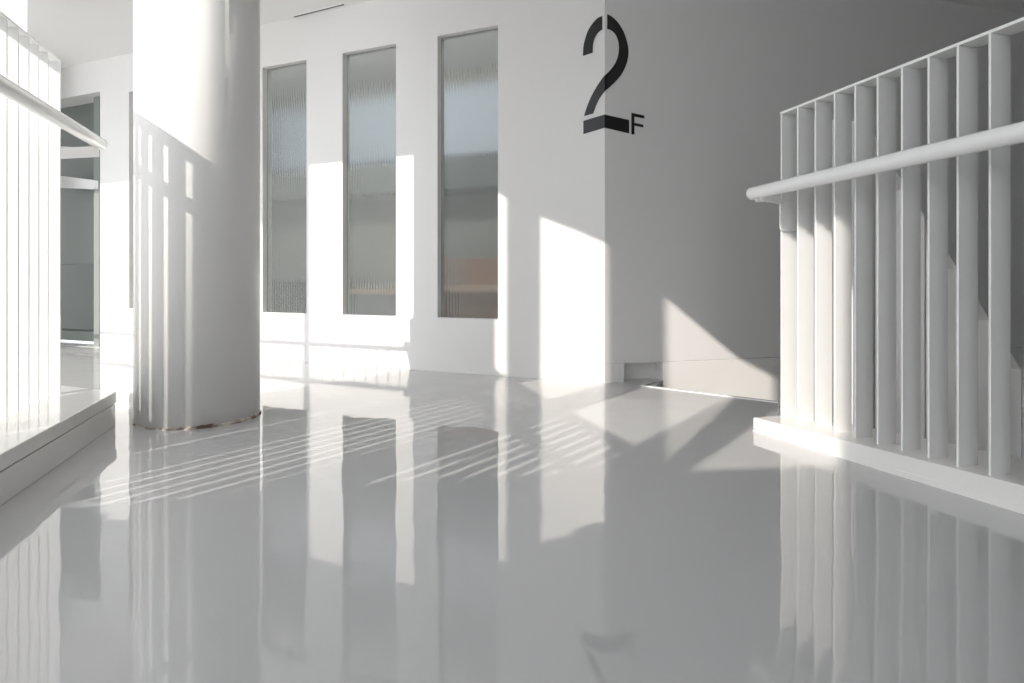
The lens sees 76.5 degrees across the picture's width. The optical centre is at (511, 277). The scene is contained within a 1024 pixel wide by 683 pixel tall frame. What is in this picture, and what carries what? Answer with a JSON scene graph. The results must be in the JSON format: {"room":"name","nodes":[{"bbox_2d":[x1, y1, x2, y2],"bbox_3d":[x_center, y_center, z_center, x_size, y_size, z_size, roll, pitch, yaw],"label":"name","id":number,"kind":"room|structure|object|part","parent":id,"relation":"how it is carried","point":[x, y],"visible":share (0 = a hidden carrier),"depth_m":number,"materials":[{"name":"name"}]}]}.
{"room":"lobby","nodes":[
{"label":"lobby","id":0,"kind":"room"},
{"bbox_2d":[0,0,26,31],"bbox_3d":[-3.265,-1.900,4.155,0.857,1.200,0.168,0,0,25],"label":"wall","id":1,"kind":"structure","parent":0,"point":[16,10],"depth_m":3.94,"materials":[{"name":"white paint"}]},
{"bbox_2d":[94,96,99,345],"bbox_3d":[-3.631,-0.690,6.944,0.080,2.680,1.620,0,0,25],"label":"door frame","id":2,"kind":"structure","parent":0,"point":[97,98],"depth_m":6.20,"materials":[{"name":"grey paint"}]},
{"bbox_2d":[61,0,604,382],"bbox_3d":[-3.269,-0.690,5.838,8.500,2.680,0.090,0,0,25],"label":"wall","id":3,"kind":"structure","parent":0,"point":[550,323],"depth_m":4.56,"materials":[{"name":"white paint"}]},
{"bbox_2d":[61,97,99,347],"bbox_3d":[-4.410,-0.570,6.543,1.582,2.480,0.420,0,0,25],"label":"door","id":4,"kind":"structure","parent":3,"relation":"in","point":[78,184],"depth_m":6.54,"materials":[{"name":"grey paint"}]},
{"bbox_3d":[-4.403,-1.350,6.558,1.482,0.800,0.014,0,0,25],"label":"panel","id":5,"kind":"part","parent":4,"relation":"part of","materials":[{"name":"grey glass"}]},
{"bbox_3d":[-4.401,0.190,6.563,1.482,0.660,0.014,0,0,25],"label":"kick panel","id":6,"kind":"part","parent":4,"relation":"part of","materials":[{"name":"grey glass"}]},
{"bbox_3d":[-4.404,0.580,6.556,1.482,0.100,0.029,0,0,25],"label":"rail","id":7,"kind":"part","parent":4,"relation":"part of","materials":[{"name":"grey metal"}]},
{"bbox_2d":[267,62,305,312],"bbox_3d":[-1.770,-0.705,5.158,0.454,1.960,0.010,0,0,25],"label":"window","id":8,"kind":"structure","parent":3,"relation":"in","point":[286,85],"depth_m":5.16,"materials":[{"name":"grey glass"}]},
{"bbox_2d":[347,46,395,315],"bbox_3d":[-1.030,-0.705,4.818,0.480,1.960,0.010,0,0,25],"label":"window","id":9,"kind":"structure","parent":3,"relation":"in","point":[371,75],"depth_m":4.82,"materials":[{"name":"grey glass"}]},
{"bbox_2d":[441,28,497,318],"bbox_3d":[-0.284,-0.705,4.476,0.468,1.960,0.010,0,0,25],"label":"window","id":10,"kind":"structure","parent":3,"relation":"in","point":[469,62],"depth_m":4.48,"materials":[{"name":"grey glass"}]},
{"bbox_2d":[0,345,1023,682],"bbox_3d":[0.244,0.775,1.233,7.983,0.250,19.243,0,0,-40],"label":"floor","id":11,"kind":"structure","parent":0,"point":[370,524],"depth_m":1.56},
{"bbox_2d":[0,386,115,505],"bbox_3d":[-1.038,0.575,-0.180,0.554,0.150,6.778,0,0,-14],"label":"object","id":12,"kind":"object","parent":11,"relation":"on","point":[34,440],"depth_m":2.28,"materials":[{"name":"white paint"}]},
{"bbox_2d":[0,10,107,417],"bbox_3d":[-1.091,-0.220,-0.074,0.204,1.440,6.390,0,0,-16],"label":"railing","id":13,"kind":"object","parent":12,"relation":"on","point":[32,120],"visible":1,"depth_m":2.50,"materials":[{"name":"white metal"}]},
{"bbox_3d":[-1.127,-0.934,-0.183,0.077,0.012,6.200,0,0,-16],"label":"rail","id":14,"kind":"part","parent":13,"relation":"part of","materials":[{"name":"white metal"}]},
{"bbox_3d":[-1.028,-0.618,-0.023,0.055,0.055,6.327,0,0,-16],"label":"handrail","id":15,"kind":"part","parent":13,"relation":"part of","materials":[{"name":"white metal"}]},
{"bbox_2d":[132,0,260,429],"bbox_3d":[-1.466,-0.690,3.045,0.550,2.680,0.548,0,0,0],"label":"column","id":16,"kind":"structure","parent":11,"relation":"on","point":[196,63],"depth_m":2.82,"materials":[{"name":"white paint"}]},
{"bbox_2d":[753,416,1023,513],"bbox_3d":[2.081,0.635,0.434,0.690,0.270,5.110,0,0,-27],"label":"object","id":17,"kind":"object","parent":11,"relation":"on","point":[1006,491],"depth_m":2.13,"materials":[{"name":"white paint"}]},
{"bbox_2d":[746,17,1023,475],"bbox_3d":[1.557,-0.086,1.220,0.204,1.357,3.328,0,0,-16],"label":"railing","id":18,"kind":"object","parent":17,"relation":"on","point":[797,183],"visible":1,"depth_m":2.28,"materials":[{"name":"white metal"}]},
{"bbox_3d":[1.485,-0.393,1.200,0.055,0.116,3.328,0,0,-16],"label":"handrail","id":19,"kind":"part","parent":18,"relation":"part of","materials":[{"name":"white metal"}]},
{"bbox_3d":[1.625,-0.730,1.213,0.077,0.070,3.250,0,0,-16],"label":"rail","id":20,"kind":"part","parent":18,"relation":"part of","materials":[{"name":"white metal"}]},
{"bbox_2d":[27,0,1023,67],"bbox_3d":[-0.593,-2.180,3.453,16.186,0.300,14.105,0,0,0],"label":"ceiling","id":21,"kind":"structure","parent":0,"point":[76,32],"depth_m":5.08,"materials":[{"name":"white paint"}]},
{"bbox_2d":[292,4,343,17],"bbox_3d":[-1.473,-2.027,4.932,0.500,0.006,0.026,0,0,27],"label":"ceiling vent","id":22,"kind":"object","parent":21,"relation":"in","point":[338,5],"visible":1,"depth_m":4.92,"materials":[{"name":"grey metal"}]},
{"bbox_2d":[605,0,1023,363],"bbox_3d":[3.897,-0.749,5.136,7.000,2.562,0.300,0,0,-16],"label":"wall","id":23,"kind":"structure","parent":0,"point":[693,263],"depth_m":4.26,"materials":[{"name":"white paint"}]},
{"bbox_2d":[583,14,643,134],"bbox_3d":[0.640,-1.266,4.056,0.389,0.736,0.067,0,0,-2],"label":"number sign","id":24,"kind":"object","parent":23,"relation":"attached to","point":[603,121],"visible":1,"depth_m":4.05,"materials":[{"name":"black plastic"}]},
{"bbox_2d":[605,362,654,382],"bbox_3d":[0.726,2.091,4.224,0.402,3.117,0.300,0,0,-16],"label":"baseboard","id":25,"kind":"structure","parent":23,"relation":"attached to","point":[641,370],"depth_m":4.18,"materials":[{"name":"white paint"}]},
{"bbox_2d":[640,385,779,402],"bbox_3d":[1.087,0.647,3.657,0.812,0.004,0.030,0,0,41],"label":"trim","id":26,"kind":"structure","parent":23,"relation":"attached to","point":[640,385],"depth_m":3.63,"materials":[{"name":"white metal"}]},
{"bbox_2d":[655,347,1023,428],"bbox_3d":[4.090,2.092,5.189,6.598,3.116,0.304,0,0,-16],"label":"baseboard","id":27,"kind":"structure","parent":23,"relation":"attached to","point":[759,378],"depth_m":4.27,"materials":[{"name":"white paint"}]},
{"bbox_3d":[2.740,1.590,3.871,2.643,1.536,1.684,0,0,0],"label":"trim","id":28,"kind":"structure","parent":0,"visible":0},
{"bbox_2d":[814,115,1023,457],"bbox_3d":[2.040,0.822,3.081,1.708,3.065,0.080,0,0,-16],"label":"wall","id":29,"kind":"structure","parent":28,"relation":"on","point":[1017,374],"depth_m":3.06,"materials":[{"name":"white paint"}]}
]}

